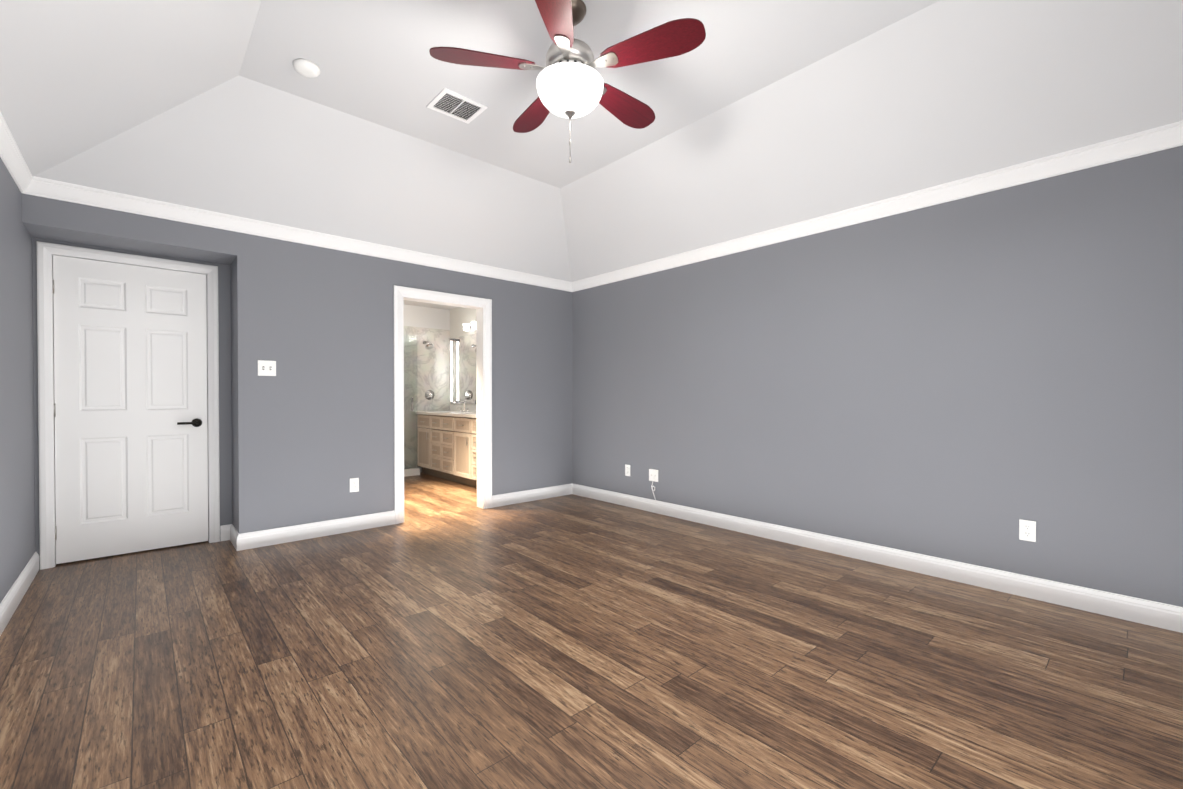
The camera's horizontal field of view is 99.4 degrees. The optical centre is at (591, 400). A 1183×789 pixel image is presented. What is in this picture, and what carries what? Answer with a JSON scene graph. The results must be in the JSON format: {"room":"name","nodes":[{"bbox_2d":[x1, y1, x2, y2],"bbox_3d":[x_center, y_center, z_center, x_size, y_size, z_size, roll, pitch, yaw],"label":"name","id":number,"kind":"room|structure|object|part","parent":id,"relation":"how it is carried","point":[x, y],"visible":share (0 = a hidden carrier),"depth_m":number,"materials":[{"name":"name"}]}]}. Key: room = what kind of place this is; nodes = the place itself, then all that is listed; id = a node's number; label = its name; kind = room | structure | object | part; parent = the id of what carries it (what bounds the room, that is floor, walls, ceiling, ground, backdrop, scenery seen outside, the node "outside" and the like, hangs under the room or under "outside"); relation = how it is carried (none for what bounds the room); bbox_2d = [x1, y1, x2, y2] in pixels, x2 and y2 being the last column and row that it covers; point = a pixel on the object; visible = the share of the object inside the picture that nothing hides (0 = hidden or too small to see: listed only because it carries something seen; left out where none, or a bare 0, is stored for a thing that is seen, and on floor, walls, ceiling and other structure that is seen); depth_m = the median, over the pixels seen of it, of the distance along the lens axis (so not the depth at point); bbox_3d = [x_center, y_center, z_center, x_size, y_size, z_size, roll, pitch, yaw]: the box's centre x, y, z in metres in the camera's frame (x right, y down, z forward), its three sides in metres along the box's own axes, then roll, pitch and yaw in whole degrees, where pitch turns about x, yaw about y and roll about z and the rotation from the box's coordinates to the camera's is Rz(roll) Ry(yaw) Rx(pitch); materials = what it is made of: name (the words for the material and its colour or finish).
{"room":"empty bedroom","nodes":[
{"label":"empty bedroom","id":0,"kind":"room"},
{"bbox_2d":[0,157,35,602],"bbox_3d":[-1.810,-0.076,1.149,0.120,2.400,5.820,0,1,-42],"label":"wall","id":1,"kind":"structure","parent":0,"point":[17,504],"depth_m":2.79,"materials":[{"name":"grey paint"}]},
{"bbox_2d":[0,111,35,194],"bbox_3d":[-1.620,-1.262,1.054,0.050,0.104,5.200,0,1,-42],"label":"crown molding","id":2,"kind":"structure","parent":1,"relation":"attached to","point":[11,156],"depth_m":2.66,"materials":[{"name":"white wood"}]},
{"bbox_2d":[0,552,39,635],"bbox_3d":[-1.759,1.064,1.206,0.017,0.120,5.580,0,1,-42],"label":"baseboard","id":3,"kind":"structure","parent":1,"relation":"attached to","point":[14,596],"depth_m":2.72,"materials":[{"name":"white wood"}]},
{"bbox_2d":[32,237,50,558],"bbox_3d":[-3.637,0.021,3.340,0.085,2.165,0.120,0,1,-42],"label":"wall","id":4,"kind":"structure","parent":0,"point":[35,353],"depth_m":3.27,"materials":[{"name":"grey paint"}]},
{"bbox_2d":[51,240,206,264],"bbox_3d":[-3.301,-1.019,3.632,0.820,0.090,0.120,0,1,-42],"label":"wall","id":5,"kind":"structure","parent":0,"point":[121,251],"depth_m":3.55,"materials":[{"name":"grey paint"}]},
{"bbox_2d":[22,193,236,264],"bbox_3d":[-3.151,-1.181,3.510,1.050,0.235,0.500,0,1,-42],"label":"wall","id":6,"kind":"structure","parent":0,"point":[55,219],"depth_m":3.31,"materials":[{"name":"grey paint"}]},
{"bbox_2d":[207,262,231,525],"bbox_3d":[-2.942,0.015,3.965,0.145,2.165,0.120,0,1,-42],"label":"wall","id":7,"kind":"structure","parent":0,"point":[224,321],"depth_m":3.94,"materials":[{"name":"grey paint"}]},
{"bbox_2d":[37,241,219,569],"bbox_3d":[-3.294,0.031,3.635,0.950,2.140,0.140,0,1,-42],"label":"door frame","id":8,"kind":"structure","parent":7,"relation":"attached to","point":[45,251],"depth_m":3.33,"materials":[{"name":"white wood"}]},
{"bbox_2d":[52,255,207,563],"bbox_3d":[-3.268,0.060,3.601,0.817,2.058,0.091,0,1,-42],"label":"door","id":9,"kind":"structure","parent":7,"relation":"in","point":[130,398],"depth_m":3.58,"materials":[{"name":"white wood"}]},
{"bbox_3d":[-3.572,0.064,3.337,0.012,1.730,0.012,0,1,-42],"label":"door hinge","id":10,"kind":"part","parent":9,"relation":"part of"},
{"bbox_3d":[-3.032,0.169,3.790,0.151,0.066,0.056,0,1,-42],"label":"handle","id":11,"kind":"part","parent":9,"relation":"part of","materials":[{"name":"black metal"}]},
{"bbox_2d":[230,259,236,529],"bbox_3d":[-2.756,-0.102,3.955,0.120,2.400,0.380,0,1,-42],"label":"wall","id":12,"kind":"structure","parent":0,"point":[233,407],"depth_m":3.87,"materials":[{"name":"grey paint"}]},
{"bbox_2d":[235,232,572,533],"bbox_3d":[-1.447,-0.110,4.794,3.190,2.400,0.120,0,1,-42],"label":"wall","id":13,"kind":"structure","parent":0,"point":[314,425],"depth_m":4.18,"materials":[{"name":"grey paint"}]},
{"bbox_2d":[258,360,275,375],"bbox_3d":[-2.454,-0.246,3.796,0.118,0.116,0.018,0,1,-42],"label":"switch plate","id":14,"kind":"object","parent":13,"relation":"attached to","point":[266,368],"visible":1,"depth_m":3.80,"materials":[{"name":"white plastic"}]},
{"bbox_2d":[34,177,571,290],"bbox_3d":[-1.784,-1.293,4.366,4.110,0.104,0.050,0,1,-42],"label":"crown molding","id":15,"kind":"structure","parent":13,"relation":"attached to","point":[47,188],"depth_m":3.75,"materials":[{"name":"white wood"}]},
{"bbox_2d":[220,510,394,550],"bbox_3d":[-2.321,1.036,4.184,1.211,0.120,0.397,0,1,-42],"label":"baseboard","id":16,"kind":"structure","parent":13,"relation":"attached to","point":[255,539],"depth_m":3.96,"materials":[{"name":"white wood"}]},
{"bbox_2d":[350,478,358,491],"bbox_3d":[-1.995,0.710,4.223,0.072,0.116,0.008,0,1,-42],"label":"electrical outlet","id":17,"kind":"object","parent":13,"relation":"attached to","point":[354,484],"visible":1,"depth_m":4.22,"materials":[{"name":"white plastic"}]},
{"bbox_2d":[394,285,491,523],"bbox_3d":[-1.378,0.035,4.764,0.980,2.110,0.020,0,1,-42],"label":"door frame","id":18,"kind":"structure","parent":13,"relation":"attached to","point":[399,291],"depth_m":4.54,"materials":[{"name":"white wood"}]},
{"bbox_2d":[492,484,571,507],"bbox_3d":[-0.629,1.024,5.446,1.035,0.120,0.017,0,1,-42],"label":"baseboard","id":19,"kind":"structure","parent":13,"relation":"attached to","point":[561,490],"depth_m":5.41,"materials":[{"name":"white wood"}]},
{"bbox_2d":[404,326,449,471],"bbox_3d":[-3.127,-0.006,6.982,2.430,2.150,0.120,0,1,-42],"label":"wall","id":20,"kind":"structure","parent":0,"point":[433,369],"depth_m":7.56,"materials":[{"name":"stone"}]},
{"bbox_2d":[422,341,433,399],"bbox_3d":[-2.377,-0.449,7.417,0.217,0.888,0.228,0,1,-42],"label":"shower head","id":21,"kind":"object","parent":20,"relation":"attached to","point":[429,394],"visible":1,"depth_m":7.48},
{"bbox_2d":[404,304,449,329],"bbox_3d":[-3.127,-1.236,6.971,2.430,0.310,0.120,0,1,-42],"label":"wall","id":22,"kind":"structure","parent":0,"point":[425,317],"depth_m":7.49,"materials":[{"name":"beige paint"}]},
{"bbox_2d":[403,300,458,309],"bbox_3d":[-2.249,-1.406,5.990,2.670,0.050,2.750,0,1,-42],"label":"ceiling","id":23,"kind":"structure","parent":0,"point":[422,304],"depth_m":7.35,"materials":[{"name":"white paint"}]},
{"bbox_2d":[450,307,476,404],"bbox_3d":[-1.300,-0.159,6.854,0.120,2.460,2.750,0,1,-42],"label":"wall","id":24,"kind":"structure","parent":0,"point":[460,317],"depth_m":7.53,"materials":[{"name":"beige paint"}]},
{"bbox_2d":[449,334,476,403],"bbox_3d":[-1.423,-0.449,6.834,0.084,1.000,2.130,0,1,-42],"label":"mirror","id":25,"kind":"object","parent":24,"relation":"attached to","point":[464,367],"visible":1,"depth_m":7.39,"materials":[{"name":"white mirror"}]},
{"bbox_2d":[449,404,476,411],"bbox_3d":[-1.410,0.115,6.872,0.020,0.090,2.260,0,1,-42],"label":"backsplash","id":26,"kind":"structure","parent":24,"relation":"attached to","point":[453,408],"depth_m":7.26,"materials":[{"name":"beige stone"}]},
{"bbox_2d":[463,321,475,330],"bbox_3d":[-1.452,-1.055,6.823,0.134,0.112,1.260,0,1,-42],"label":"light","id":27,"kind":"object","parent":24,"relation":"attached to","point":[467,327],"visible":0.38,"depth_m":7.13,"materials":[{"name":"white glass"}]},
{"bbox_2d":[0,472,1182,788],"bbox_3d":[-0.979,1.127,3.499,4.480,0.050,8.190,0,1,-42],"label":"floor","id":28,"kind":"structure","parent":0,"point":[570,642],"depth_m":2.08,"materials":[{"name":"brown wood"}]},
{"bbox_2d":[404,335,419,476],"bbox_3d":[-2.749,0.069,6.987,0.698,2.000,0.100,0,1,-42],"label":"glass","id":29,"kind":"object","parent":28,"relation":"on","point":[410,406],"visible":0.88,"depth_m":7.13,"materials":[{"name":"glass"}]},
{"bbox_2d":[417,412,476,487],"bbox_3d":[-1.616,0.637,6.691,0.575,0.870,2.260,0,1,-42],"label":"bathroom vanity","id":30,"kind":"object","parent":28,"relation":"on","point":[446,445],"depth_m":6.61,"materials":[{"name":"brown wood"}]},
{"bbox_2d":[429,412,476,415],"bbox_3d":[-1.613,0.182,6.690,0.565,0.040,2.260,0,1,-42],"label":"countertop","id":31,"kind":"structure","parent":30,"relation":"on","point":[430,413],"depth_m":6.62,"materials":[{"name":"white stone"}]},
{"bbox_2d":[0,0,1182,281],"bbox_3d":[-0.061,-1.633,2.450,4.360,0.690,5.320,0,1,-42],"label":"ceiling","id":32,"kind":"structure","parent":0,"point":[770,114],"depth_m":2.97,"materials":[{"name":"white paint"}]},
{"bbox_2d":[293,59,319,77],"bbox_3d":[-1.637,-1.902,2.886,0.136,0.040,0.136,0,1,-42],"label":"smoke detector","id":33,"kind":"object","parent":32,"relation":"attached to","point":[307,68],"visible":1,"depth_m":2.86,"materials":[{"name":"white plastic"}]},
{"bbox_2d":[427,88,487,123],"bbox_3d":[-0.879,-1.920,3.284,0.300,0.011,0.260,0,1,-42],"label":"ceiling vent","id":34,"kind":"object","parent":32,"relation":"in","point":[437,98],"depth_m":3.28,"materials":[{"name":"white metal"}]},
{"bbox_3d":[-0.879,-1.924,3.284,0.272,0.003,0.232,0,1,-42],"label":"dark ceiling air vent","id":35,"kind":"part","parent":34,"relation":"part of","materials":[{"name":"grey metal"}]},
{"bbox_2d":[429,0,705,162],"bbox_3d":[-0.087,-1.542,2.498,1.239,0.752,1.262,0,1,-42],"label":"fan","id":36,"kind":"object","parent":32,"relation":"hanging from","point":[570,84],"visible":1,"depth_m":2.35,"materials":[{"name":"red wood"}]},
{"bbox_3d":[-0.105,-1.485,2.461,0.330,0.137,0.330,0,1,-42],"label":"lamp shade","id":37,"kind":"part","parent":36,"relation":"part of","materials":[{"name":"white glass"}]},
{"bbox_3d":[-0.105,-1.294,2.463,0.054,0.257,0.054,0,1,-42],"label":"chain","id":38,"kind":"part","parent":36,"relation":"part of","materials":[{"name":"silver metal"}]},
{"bbox_2d":[573,145,1182,606],"bbox_3d":[1.562,-0.102,3.920,0.120,2.400,5.440,0,1,-42],"label":"wall","id":39,"kind":"structure","parent":0,"point":[971,379],"depth_m":3.15,"materials":[{"name":"grey paint"}]},
{"bbox_2d":[625,464,629,475],"bbox_3d":[0.372,0.717,5.157,0.008,0.116,0.072,0,1,-42],"label":"electrical outlet","id":40,"kind":"object","parent":39,"relation":"attached to","point":[627,470],"visible":1,"depth_m":5.16,"materials":[{"name":"white plastic"}]},
{"bbox_2d":[649,469,657,499],"bbox_3d":[0.595,0.817,4.888,0.036,0.291,0.118,0,1,-42],"label":"outlet","id":41,"kind":"object","parent":39,"relation":"attached to","point":[653,474],"visible":0.98,"depth_m":4.89,"materials":[{"name":"white plastic"}]},
{"bbox_2d":[569,120,1182,291],"bbox_3d":[1.498,-1.288,3.852,0.050,0.104,5.200,0,1,-42],"label":"crown molding","id":42,"kind":"structure","parent":39,"relation":"attached to","point":[1161,138],"depth_m":3.11,"materials":[{"name":"white wood"}]},
{"bbox_2d":[572,483,1182,632],"bbox_3d":[1.510,1.039,3.885,0.017,0.120,5.200,0,1,-42],"label":"baseboard","id":43,"kind":"structure","parent":39,"relation":"attached to","point":[1147,612],"depth_m":3.14,"materials":[{"name":"white wood"}]},
{"bbox_2d":[1019,519,1035,541],"bbox_3d":[2.460,0.733,2.831,0.008,0.116,0.072,0,1,-42],"label":"electrical outlet","id":44,"kind":"object","parent":39,"relation":"attached to","point":[1027,530],"visible":1,"depth_m":2.83,"materials":[{"name":"white plastic"}]}
]}

